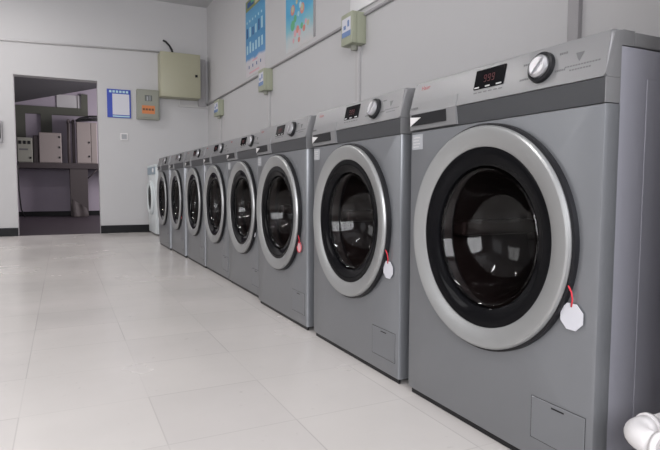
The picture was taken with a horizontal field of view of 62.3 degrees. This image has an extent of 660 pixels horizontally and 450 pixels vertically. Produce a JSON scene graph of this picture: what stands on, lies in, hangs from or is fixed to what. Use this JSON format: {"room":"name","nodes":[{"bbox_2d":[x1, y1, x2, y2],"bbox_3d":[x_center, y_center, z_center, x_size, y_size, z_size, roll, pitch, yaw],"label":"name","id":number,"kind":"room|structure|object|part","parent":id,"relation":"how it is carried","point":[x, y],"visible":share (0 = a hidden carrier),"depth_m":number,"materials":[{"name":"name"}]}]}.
{"room":"laundry","nodes":[
{"label":"laundry","id":0,"kind":"room"},
{"bbox_2d":[14,77,96,101],"bbox_3d":[-4.338,-2.567,9.408,4.200,1.253,2.599,-2,4,-26],"label":"ceiling","id":1,"kind":"structure","parent":0,"point":[25,88],"depth_m":9.54,"materials":[{"name":"grey paint"}]},
{"bbox_2d":[15,88,99,211],"bbox_3d":[-5.029,-1.736,10.647,4.800,3.100,0.120,-2,4,-26],"label":"wall","id":2,"kind":"structure","parent":0,"point":[40,189],"depth_m":10.49,"materials":[{"name":"paint"}]},
{"bbox_2d":[15,94,87,159],"bbox_3d":[-5.490,-1.871,10.316,1.690,1.290,0.050,-2,4,-26],"label":"trim","id":3,"kind":"structure","parent":2,"relation":"attached to","point":[46,112],"depth_m":10.33,"materials":[{"name":"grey metal"}]},
{"bbox_2d":[19,211,99,216],"bbox_3d":[-5.005,-0.231,10.690,4.800,0.090,0.015,-2,4,-26],"label":"baseboard","id":4,"kind":"structure","parent":2,"relation":"attached to","point":[34,213],"depth_m":10.51,"materials":[{"name":"black"}]},
{"bbox_2d":[57,95,80,108],"bbox_3d":[-5.026,-2.376,10.516,0.425,0.245,0.035,-2,4,-26],"label":"window","id":5,"kind":"structure","parent":2,"relation":"in","point":[66,101],"depth_m":10.51,"materials":[{"name":"grey"}]},
{"bbox_2d":[67,119,70,162],"bbox_3d":[-4.968,-1.581,10.382,0.054,0.827,0.426,-2,4,-26],"label":"pipe","id":6,"kind":"object","parent":2,"relation":"attached to","point":[68,120],"visible":0.92,"depth_m":10.20,"materials":[{"name":"grey metal"}]},
{"bbox_2d":[71,119,75,162],"bbox_3d":[-4.896,-1.583,10.417,0.054,0.827,0.426,-2,4,-26],"label":"pipe","id":7,"kind":"object","parent":2,"relation":"attached to","point":[72,120],"visible":0.91,"depth_m":10.24,"materials":[{"name":"grey metal"}]},
{"bbox_2d":[0,0,207,234],"bbox_3d":[-4.380,-1.284,5.850,6.133,2.865,0.150,-2,4,-26],"label":"wall","id":8,"kind":"structure","parent":0,"point":[126,24],"depth_m":6.62,"materials":[{"name":"paint"}]},
{"bbox_2d":[0,120,2,141],"bbox_3d":[-3.759,-1.043,6.054,0.215,0.240,0.060,-2,4,-26],"label":"switch panel","id":9,"kind":"object","parent":8,"relation":"attached to","point":[1,133],"visible":1,"depth_m":6.08,"materials":[{"name":"grey"}]},
{"bbox_2d":[0,228,18,236],"bbox_3d":[-5.336,0.132,5.391,3.936,0.095,0.012,-2,4,-26],"label":"baseboard","id":10,"kind":"structure","parent":8,"relation":"attached to","point":[4,232],"depth_m":6.21,"materials":[{"name":"black"}]},
{"bbox_2d":[0,39,158,52],"bbox_3d":[-3.937,-2.033,5.919,4.031,0.152,0.019,-2,4,-26],"label":"cable conduit","id":11,"kind":"object","parent":8,"relation":"attached to","point":[0,39],"visible":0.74,"depth_m":6.39,"materials":[{"name":"grey plastic"}]},
{"bbox_2d":[107,89,130,117],"bbox_3d":[-2.564,-1.475,6.636,0.270,0.340,0.014,-2,4,-26],"label":"notice board","id":12,"kind":"object","parent":8,"relation":"attached to","point":[118,101],"visible":1,"depth_m":6.63,"materials":[{"name":"blue"}]},
{"bbox_2d":[120,133,127,139],"bbox_3d":[-2.521,-1.080,6.686,0.086,0.086,0.012,-2,4,-26],"label":"wall socket","id":13,"kind":"object","parent":8,"relation":"attached to","point":[123,136],"visible":1,"depth_m":6.68,"materials":[{"name":"white plastic"}]},
{"bbox_2d":[101,224,150,232],"bbox_3d":[-2.190,0.037,6.928,1.324,0.095,0.012,-2,4,-26],"label":"baseboard","id":14,"kind":"structure","parent":8,"relation":"attached to","point":[108,228],"depth_m":6.75,"materials":[{"name":"black"}]},
{"bbox_2d":[136,89,159,119],"bbox_3d":[-2.249,-1.484,6.744,0.264,0.360,0.095,-2,4,-26],"label":"meter box","id":15,"kind":"object","parent":8,"relation":"attached to","point":[147,101],"visible":1,"depth_m":6.70,"materials":[{"name":"grey metal"}]},
{"bbox_2d":[157,51,200,100],"bbox_3d":[-1.884,-1.858,6.820,0.484,0.548,0.232,-2,4,-26],"label":"box","id":16,"kind":"object","parent":8,"relation":"attached to","point":[178,73],"visible":0.98,"depth_m":6.73,"materials":[{"name":"beige metal"}]},
{"bbox_2d":[163,39,172,51],"bbox_3d":[-1.992,-2.196,6.716,0.132,0.158,0.026,-2,4,-26],"label":"cable","id":17,"kind":"object","parent":16,"relation":"on","point":[165,41],"visible":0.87,"depth_m":6.71,"materials":[{"name":"black plastic"}]},
{"bbox_2d":[179,99,207,108],"bbox_3d":[-1.754,-1.554,7.021,0.373,0.090,0.025,-2,4,-26],"label":"cable trunking","id":18,"kind":"object","parent":8,"relation":"attached to","point":[180,104],"visible":1,"depth_m":7.00,"materials":[{"name":"grey plastic"}]},
{"bbox_2d":[198,59,205,106],"bbox_3d":[-1.656,-1.825,7.039,0.100,0.600,0.045,-2,4,-26],"label":"wall trunking","id":19,"kind":"structure","parent":8,"relation":"attached to","point":[201,102],"depth_m":7.03,"materials":[{"name":"grey"}]},
{"bbox_2d":[155,0,212,7],"bbox_3d":[-2.403,-2.488,1.727,6.533,0.120,9.123,-2,4,-26],"label":"ceiling","id":20,"kind":"structure","parent":0,"point":[198,3],"depth_m":6.82,"materials":[{"name":"grey paint"}]},
{"bbox_2d":[0,215,510,449],"bbox_3d":[-3.120,0.336,4.130,7.200,0.120,13.700,-2,4,-26],"label":"floor","id":21,"kind":"structure","parent":0,"point":[109,341],"depth_m":1.72,"materials":[{"name":"tile"}]},
{"bbox_2d":[17,162,98,216],"bbox_3d":[-4.877,-0.666,10.401,3.400,1.000,0.470,-2,4,-26],"label":"table","id":22,"kind":"object","parent":21,"relation":"on","point":[79,177],"visible":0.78,"depth_m":10.22,"materials":[{"name":"grey"}]},
{"bbox_2d":[17,161,25,216],"bbox_3d":[-5.546,-0.636,9.809,0.027,1.006,0.128,2,4,23],"label":"hanging cable","id":23,"kind":"object","parent":22,"relation":"hanging from","point":[18,161],"visible":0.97,"depth_m":9.77,"materials":[{"name":"black plastic"}]},
{"bbox_2d":[17,137,33,161],"bbox_3d":[-5.561,-1.365,9.964,0.245,0.450,0.242,-2,4,-26],"label":"electrical box","id":24,"kind":"object","parent":22,"relation":"on","point":[24,144],"visible":0.92,"depth_m":9.87,"materials":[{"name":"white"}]},
{"bbox_2d":[33,135,38,161],"bbox_3d":[-5.425,-1.398,10.079,0.083,0.500,0.232,-2,4,-26],"label":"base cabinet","id":25,"kind":"object","parent":22,"relation":"on","point":[35,137],"visible":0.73,"depth_m":9.98,"materials":[{"name":"grey"}]},
{"bbox_2d":[39,132,61,162],"bbox_3d":[-5.178,-1.425,10.115,0.370,0.550,0.242,-2,4,-26],"label":"electrical box","id":26,"kind":"object","parent":22,"relation":"on","point":[50,146],"visible":0.98,"depth_m":10.02,"materials":[{"name":"grey metal"}]},
{"bbox_2d":[76,122,97,163],"bbox_3d":[-4.622,-1.551,10.378,0.355,0.770,0.242,-2,4,-26],"label":"electrical box","id":27,"kind":"object","parent":22,"relation":"on","point":[86,133],"visible":0.96,"depth_m":10.28,"materials":[{"name":"grey metal"}]},
{"bbox_3d":[-4.625,-1.543,10.261,0.232,0.746,0.012,-2,4,-26],"label":"door","id":28,"kind":"part","parent":27,"relation":"part of","materials":[{"name":"grey metal"}]},
{"bbox_2d":[75,116,96,121],"bbox_3d":[-4.509,-2.017,10.368,0.598,0.158,0.105,-2,4,-26],"label":"cable bundle","id":29,"kind":"object","parent":27,"relation":"on","point":[88,118],"visible":0.64,"depth_m":10.32,"materials":[{"name":"black"}]},
{"bbox_3d":[-4.467,-1.548,10.338,0.096,0.746,0.012,-2,4,-26],"label":"door","id":30,"kind":"part","parent":27,"relation":"part of","materials":[{"name":"grey metal"}]},
{"bbox_2d":[72,199,88,216],"bbox_3d":[-4.645,-0.325,10.164,0.290,0.330,0.138,-2,4,-26],"label":"tarp","id":31,"kind":"object","parent":21,"relation":"on","point":[79,210],"visible":1,"depth_m":10.17,"materials":[{"name":"grey"}]},
{"bbox_2d":[147,164,158,233],"bbox_3d":[-1.905,-0.307,6.633,0.565,0.825,0.590,-2,4,-26],"label":"washing machine","id":32,"kind":"object","parent":21,"relation":"on","point":[152,171],"visible":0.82,"depth_m":6.38,"materials":[{"name":"white metal"}]},
{"bbox_3d":[-2.135,-0.328,6.519,0.026,0.300,0.300,-2,4,-26],"label":"door glass","id":33,"kind":"part","parent":32,"relation":"part of","materials":[{"name":"black"}]},
{"bbox_3d":[-2.120,-0.645,6.504,0.028,0.085,0.570,-2,4,-26],"label":"control panel","id":34,"kind":"part","parent":32,"relation":"part of","materials":[{"name":"blue"}]},
{"bbox_2d":[157,155,171,249],"bbox_3d":[-1.315,-0.223,5.267,0.612,0.850,0.596,-2,4,-26],"label":"washing machine","id":35,"kind":"object","parent":21,"relation":"on","point":[165,236],"visible":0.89,"depth_m":5.09,"materials":[{"name":"silver metal"}]},
{"bbox_3d":[-1.565,-0.250,5.141,0.034,0.507,0.507,-2,4,-26],"label":"door frame","id":36,"kind":"part","parent":35,"relation":"part of","materials":[{"name":"black plastic"}]},
{"bbox_3d":[-1.537,-0.598,5.132,0.074,0.084,0.596,-2,4,-26],"label":"control panel","id":37,"kind":"part","parent":35,"relation":"part of","materials":[{"name":"silver metal"}]},
{"bbox_2d":[169,151,187,257],"bbox_3d":[-1.039,-0.185,4.737,0.612,0.850,0.596,-2,4,-26],"label":"washing machine","id":38,"kind":"object","parent":21,"relation":"on","point":[177,166],"visible":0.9,"depth_m":4.55,"materials":[{"name":"silver metal"}]},
{"bbox_3d":[-1.288,-0.212,4.610,0.034,0.507,0.507,-2,4,-26],"label":"door frame","id":39,"kind":"part","parent":38,"relation":"part of","materials":[{"name":"black plastic"}]},
{"bbox_3d":[-1.261,-0.560,4.601,0.074,0.084,0.596,-2,4,-26],"label":"control panel","id":40,"kind":"part","parent":38,"relation":"part of","materials":[{"name":"silver metal"}]},
{"bbox_2d":[185,146,206,267],"bbox_3d":[-0.751,-0.145,4.178,0.612,0.850,0.596,-2,4,-26],"label":"washing machine","id":41,"kind":"object","parent":21,"relation":"on","point":[194,163],"visible":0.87,"depth_m":4.03,"materials":[{"name":"silver metal"}]},
{"bbox_3d":[-1.087,-0.484,4.209,0.018,0.071,0.190,-2,4,-26],"label":"detergent drawer","id":42,"kind":"part","parent":41,"relation":"part of","materials":[{"name":"silver metal"}]},
{"bbox_3d":[-0.973,-0.521,4.042,0.074,0.084,0.596,-2,4,-26],"label":"control panel","id":43,"kind":"part","parent":41,"relation":"part of","materials":[{"name":"silver metal"}]},
{"bbox_3d":[-1.001,-0.173,4.051,0.034,0.507,0.507,-2,4,-26],"label":"door frame","id":44,"kind":"part","parent":41,"relation":"part of","materials":[{"name":"black plastic"}]},
{"bbox_2d":[203,140,230,280],"bbox_3d":[-0.483,-0.108,3.645,0.612,0.850,0.596,-2,4,-26],"label":"washing machine","id":45,"kind":"object","parent":21,"relation":"on","point":[215,156],"visible":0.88,"depth_m":3.52,"materials":[{"name":"silver metal"}]},
{"bbox_3d":[-0.819,-0.446,3.676,0.018,0.071,0.190,-2,4,-26],"label":"detergent drawer","id":46,"kind":"part","parent":45,"relation":"part of","materials":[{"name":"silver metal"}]},
{"bbox_3d":[-0.706,-0.483,3.510,0.074,0.084,0.596,-2,4,-26],"label":"control panel","id":47,"kind":"part","parent":45,"relation":"part of","materials":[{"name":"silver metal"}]},
{"bbox_3d":[-0.733,-0.135,3.519,0.034,0.507,0.507,-2,4,-26],"label":"door frame","id":48,"kind":"part","parent":45,"relation":"part of","materials":[{"name":"black plastic"}]},
{"bbox_2d":[227,132,258,297],"bbox_3d":[-0.223,-0.070,3.109,0.612,0.850,0.596,-2,4,-26],"label":"washing machine","id":49,"kind":"object","parent":21,"relation":"on","point":[242,157],"visible":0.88,"depth_m":3.01,"materials":[{"name":"silver metal"}]},
{"bbox_3d":[-0.571,-0.399,3.150,0.005,0.029,0.146,-2,4,-26],"label":"drawer handle","id":50,"kind":"part","parent":49,"relation":"part of","materials":[{"name":"black plastic"}]},
{"bbox_3d":[-0.558,-0.408,3.140,0.018,0.071,0.190,-2,4,-26],"label":"detergent drawer","id":51,"kind":"part","parent":49,"relation":"part of","materials":[{"name":"silver metal"}]},
{"bbox_3d":[-0.445,-0.445,2.973,0.074,0.084,0.596,-2,4,-26],"label":"control panel","id":52,"kind":"part","parent":49,"relation":"part of","materials":[{"name":"silver metal"}]},
{"bbox_3d":[-0.472,-0.097,2.982,0.034,0.507,0.507,-2,4,-26],"label":"door frame","id":53,"kind":"part","parent":49,"relation":"part of","materials":[{"name":"black plastic"}]},
{"bbox_2d":[256,115,316,329],"bbox_3d":[0.030,-0.028,2.525,0.612,0.850,0.596,-2,4,-26],"label":"washing machine","id":54,"kind":"object","parent":21,"relation":"on","point":[285,151],"visible":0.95,"depth_m":2.32,"materials":[{"name":"silver metal"}]},
{"bbox_3d":[-0.319,-0.357,2.567,0.005,0.029,0.146,-2,4,-26],"label":"drawer handle","id":55,"kind":"part","parent":54,"relation":"part of","materials":[{"name":"black plastic"}]},
{"bbox_3d":[-0.306,-0.367,2.557,0.018,0.071,0.190,-2,4,-26],"label":"detergent drawer","id":56,"kind":"part","parent":54,"relation":"part of","materials":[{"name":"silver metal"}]},
{"bbox_3d":[-0.220,-0.055,2.399,0.034,0.507,0.507,-2,4,-26],"label":"door frame","id":57,"kind":"part","parent":54,"relation":"part of","materials":[{"name":"black plastic"}]},
{"bbox_3d":[-0.192,-0.404,2.390,0.074,0.084,0.596,-2,4,-26],"label":"control panel","id":58,"kind":"part","parent":54,"relation":"part of","materials":[{"name":"silver metal"}]},
{"bbox_3d":[-0.159,-0.395,2.239,0.017,0.049,0.049,12,-2,-26],"label":"program knob","id":59,"kind":"part","parent":54,"relation":"part of","materials":[{"name":"silver metal"}]},
{"bbox_2d":[297,235,301,252],"bbox_3d":[-0.126,0.073,2.187,0.009,0.077,0.045,-2,4,-26],"label":"tag","id":60,"kind":"object","parent":54,"relation":"attached to","point":[299,247],"visible":1,"depth_m":2.19,"materials":[{"name":"pink"}]},
{"bbox_2d":[312,88,415,383],"bbox_3d":[0.319,0.014,1.936,0.612,0.850,0.596,-2,4,-26],"label":"washing machine","id":61,"kind":"object","parent":21,"relation":"on","point":[363,149],"visible":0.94,"depth_m":1.72,"materials":[{"name":"silver metal"}]},
{"bbox_3d":[-0.029,-0.316,1.977,0.005,0.029,0.146,-2,4,-26],"label":"drawer handle","id":62,"kind":"part","parent":61,"relation":"part of","materials":[{"name":"black plastic"}]},
{"bbox_3d":[-0.017,-0.325,1.967,0.018,0.071,0.190,-2,4,-26],"label":"detergent drawer","id":63,"kind":"part","parent":61,"relation":"part of","materials":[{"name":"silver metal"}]},
{"bbox_3d":[0.097,-0.362,1.801,0.074,0.084,0.596,-2,4,-26],"label":"control panel","id":64,"kind":"part","parent":61,"relation":"part of","materials":[{"name":"silver metal"}]},
{"bbox_3d":[0.070,-0.013,1.810,0.034,0.507,0.507,-2,4,-26],"label":"door frame","id":65,"kind":"part","parent":61,"relation":"part of","materials":[{"name":"black plastic"}]},
{"bbox_3d":[0.130,-0.353,1.650,0.017,0.049,0.049,12,-2,-26],"label":"program knob","id":66,"kind":"part","parent":61,"relation":"part of","materials":[{"name":"silver metal"}]},
{"bbox_2d":[383,250,392,278],"bbox_3d":[0.166,0.114,1.593,0.009,0.085,0.050,-2,4,-26],"label":"tag","id":67,"kind":"object","parent":61,"relation":"attached to","point":[387,269],"visible":1,"depth_m":1.59,"materials":[{"name":"white"}]},
{"bbox_2d":[408,29,659,449],"bbox_3d":[0.602,0.054,1.362,0.612,0.850,0.596,-2,4,-26],"label":"washing machine","id":68,"kind":"object","parent":21,"relation":"on","point":[535,175],"visible":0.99,"depth_m":1.07,"materials":[{"name":"silver metal"}]},
{"bbox_3d":[0.253,-0.275,1.403,0.005,0.029,0.146,-2,4,-26],"label":"drawer handle","id":69,"kind":"part","parent":68,"relation":"part of","materials":[{"name":"black plastic"}]},
{"bbox_3d":[0.266,-0.284,1.393,0.018,0.071,0.190,-2,4,-26],"label":"detergent drawer","id":70,"kind":"part","parent":68,"relation":"part of","materials":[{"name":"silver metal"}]},
{"bbox_3d":[0.402,0.026,1.260,0.123,0.322,0.322,-2,4,-26],"label":"door glass","id":71,"kind":"part","parent":68,"relation":"part of","materials":[{"name":"black glass"}]},
{"bbox_3d":[0.365,0.118,1.251,0.038,0.703,0.596,-2,4,-26],"label":"panel","id":72,"kind":"part","parent":68,"relation":"part of","materials":[{"name":"silver metal"}]},
{"bbox_3d":[0.352,0.027,1.236,0.034,0.507,0.507,-2,4,-26],"label":"door frame","id":73,"kind":"part","parent":68,"relation":"part of","materials":[{"name":"black plastic"}]},
{"bbox_3d":[0.379,-0.321,1.227,0.074,0.084,0.596,-2,4,-26],"label":"control panel","id":74,"kind":"part","parent":68,"relation":"part of","materials":[{"name":"silver metal"}]},
{"bbox_3d":[0.413,-0.312,1.076,0.017,0.049,0.049,12,-2,-26],"label":"program knob","id":75,"kind":"part","parent":68,"relation":"part of","materials":[{"name":"silver metal"}]},
{"bbox_2d":[560,285,582,330],"bbox_3d":[0.449,0.154,1.019,0.009,0.085,0.050,-2,4,-26],"label":"tag","id":76,"kind":"object","parent":68,"relation":"attached to","point":[571,316],"visible":1,"depth_m":1.02,"materials":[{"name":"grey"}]},
{"bbox_2d":[565,58,600,70],"bbox_3d":[0.459,-0.290,0.996,0.001,0.011,0.076,12,-2,-26],"label":"print","id":77,"kind":"object","parent":68,"relation":"on","point":[600,58],"depth_m":0.99},
{"bbox_3d":[0.753,0.073,1.107,0.390,0.690,0.002,-2,4,-26],"label":"panel","id":78,"kind":"part","parent":68,"relation":"part of","materials":[{"name":"silver metal"}]},
{"bbox_2d":[624,412,659,449],"bbox_3d":[1.019,0.419,0.807,0.948,0.202,0.658,-2,4,-26],"label":"drain pipe","id":79,"kind":"object","parent":21,"relation":"on","point":[642,431],"visible":1,"depth_m":0.86,"materials":[{"name":"white plastic"}]},
{"bbox_2d":[207,0,659,145],"bbox_3d":[0.369,-1.090,3.297,0.150,2.865,8.923,-2,4,-26],"label":"wall","id":80,"kind":"structure","parent":0,"point":[410,43],"depth_m":3.27,"materials":[{"name":"paint"}]},
{"bbox_2d":[214,99,223,118],"bbox_3d":[-1.326,-1.374,6.504,0.067,0.214,0.222,-2,4,-26],"label":"switch box","id":81,"kind":"object","parent":80,"relation":"attached to","point":[218,104],"visible":1,"depth_m":6.42,"materials":[{"name":"grey plastic"}]},
{"bbox_3d":[-1.344,-1.388,6.495,0.023,0.185,0.222,-2,4,-26],"label":"lid","id":82,"kind":"part","parent":81,"relation":"part of","materials":[{"name":"grey plastic"}]},
{"bbox_2d":[220,116,221,142],"bbox_3d":[-1.309,-0.644,6.567,0.022,1.310,0.024,-2,4,-26],"label":"vertical conduit","id":83,"kind":"object","parent":80,"relation":"attached to","point":[221,116],"visible":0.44,"depth_m":6.52,"materials":[{"name":"grey plastic"}]},
{"bbox_2d":[246,0,264,77],"bbox_3d":[-0.732,-1.867,5.331,0.003,0.755,0.595,-2,4,-26],"label":"poster","id":84,"kind":"object","parent":80,"relation":"attached to","point":[255,9],"visible":1,"depth_m":5.33,"materials":[{"name":"blue paper"}]},
{"bbox_2d":[258,68,272,94],"bbox_3d":[-0.590,-1.302,4.980,0.086,0.223,0.162,-2,4,-26],"label":"switch box","id":85,"kind":"object","parent":80,"relation":"attached to","point":[265,75],"visible":1,"depth_m":4.92,"materials":[{"name":"grey plastic"}]},
{"bbox_3d":[-0.613,-1.316,4.967,0.029,0.194,0.162,-2,4,-26],"label":"lid","id":86,"kind":"part","parent":85,"relation":"part of","materials":[{"name":"grey plastic"}]},
{"bbox_2d":[267,91,270,126],"bbox_3d":[-0.562,-0.551,5.042,0.022,1.342,0.028,-2,4,-26],"label":"vertical conduit","id":87,"kind":"object","parent":80,"relation":"attached to","point":[268,95],"visible":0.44,"depth_m":5.00,"materials":[{"name":"grey plastic"}]},
{"bbox_2d":[286,0,313,53],"bbox_3d":[-0.247,-1.789,4.342,0.003,0.730,0.565,-2,4,-26],"label":"poster","id":88,"kind":"object","parent":80,"relation":"attached to","point":[299,13],"visible":1,"depth_m":4.36,"materials":[{"name":"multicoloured paper"}]},
{"bbox_2d":[291,0,308,42],"bbox_3d":[-0.241,-1.692,4.334,0.001,0.465,0.375,-2,4,-26],"label":"picture","id":89,"kind":"object","parent":88,"relation":"attached to","point":[299,8],"depth_m":4.33,"materials":[{"name":"multicoloured"}]},
{"bbox_2d":[207,0,392,105],"bbox_3d":[-0.135,-1.361,4.119,0.020,0.043,6.633,-2,4,-26],"label":"cable conduit","id":90,"kind":"object","parent":80,"relation":"attached to","point":[385,1],"visible":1,"depth_m":4.19,"materials":[{"name":"grey plastic"}]},
{"bbox_2d":[313,0,315,35],"bbox_3d":[-0.116,-1.789,4.063,0.012,0.750,0.020,-2,4,-26],"label":"strip","id":91,"kind":"object","parent":80,"relation":"attached to","point":[314,1],"visible":1,"depth_m":4.07,"materials":[{"name":"grey metal"}]},
{"bbox_2d":[341,10,365,50],"bbox_3d":[0.148,-1.219,3.457,0.102,0.221,0.148,-2,4,-26],"label":"switch box","id":92,"kind":"object","parent":80,"relation":"attached to","point":[353,23],"visible":1,"depth_m":3.40,"materials":[{"name":"grey plastic"}]},
{"bbox_2d":[342,20,349,38],"bbox_3d":[0.101,-1.233,3.435,0.001,0.096,0.115,-2,4,-26],"label":"print","id":93,"kind":"object","parent":92,"relation":"attached to","point":[345,23],"depth_m":3.44,"materials":[{"name":"blue"}]},
{"bbox_3d":[0.119,-1.233,3.442,0.035,0.192,0.148,-2,4,-26],"label":"lid","id":94,"kind":"part","parent":92,"relation":"part of","materials":[{"name":"grey plastic"}]},
{"bbox_2d":[355,46,360,101],"bbox_3d":[0.176,-0.458,3.536,0.022,1.368,0.044,-2,4,-26],"label":"vertical conduit","id":95,"kind":"object","parent":80,"relation":"attached to","point":[358,52],"visible":0.24,"depth_m":3.49,"materials":[{"name":"grey plastic"}]},
{"bbox_2d":[350,0,376,10],"bbox_3d":[0.217,-1.486,3.394,0.018,0.260,0.360,-2,4,-26],"label":"enclosure","id":96,"kind":"object","parent":80,"relation":"attached to","point":[356,5],"visible":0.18,"depth_m":3.44,"materials":[{"name":"white"}]},
{"bbox_2d":[567,0,582,41],"bbox_3d":[0.905,-0.438,2.045,0.022,1.540,0.048,-2,4,-26],"label":"vertical conduit","id":97,"kind":"object","parent":80,"relation":"attached to","point":[574,27],"visible":0.02,"depth_m":2.01,"materials":[{"name":"grey plastic"}]}
]}

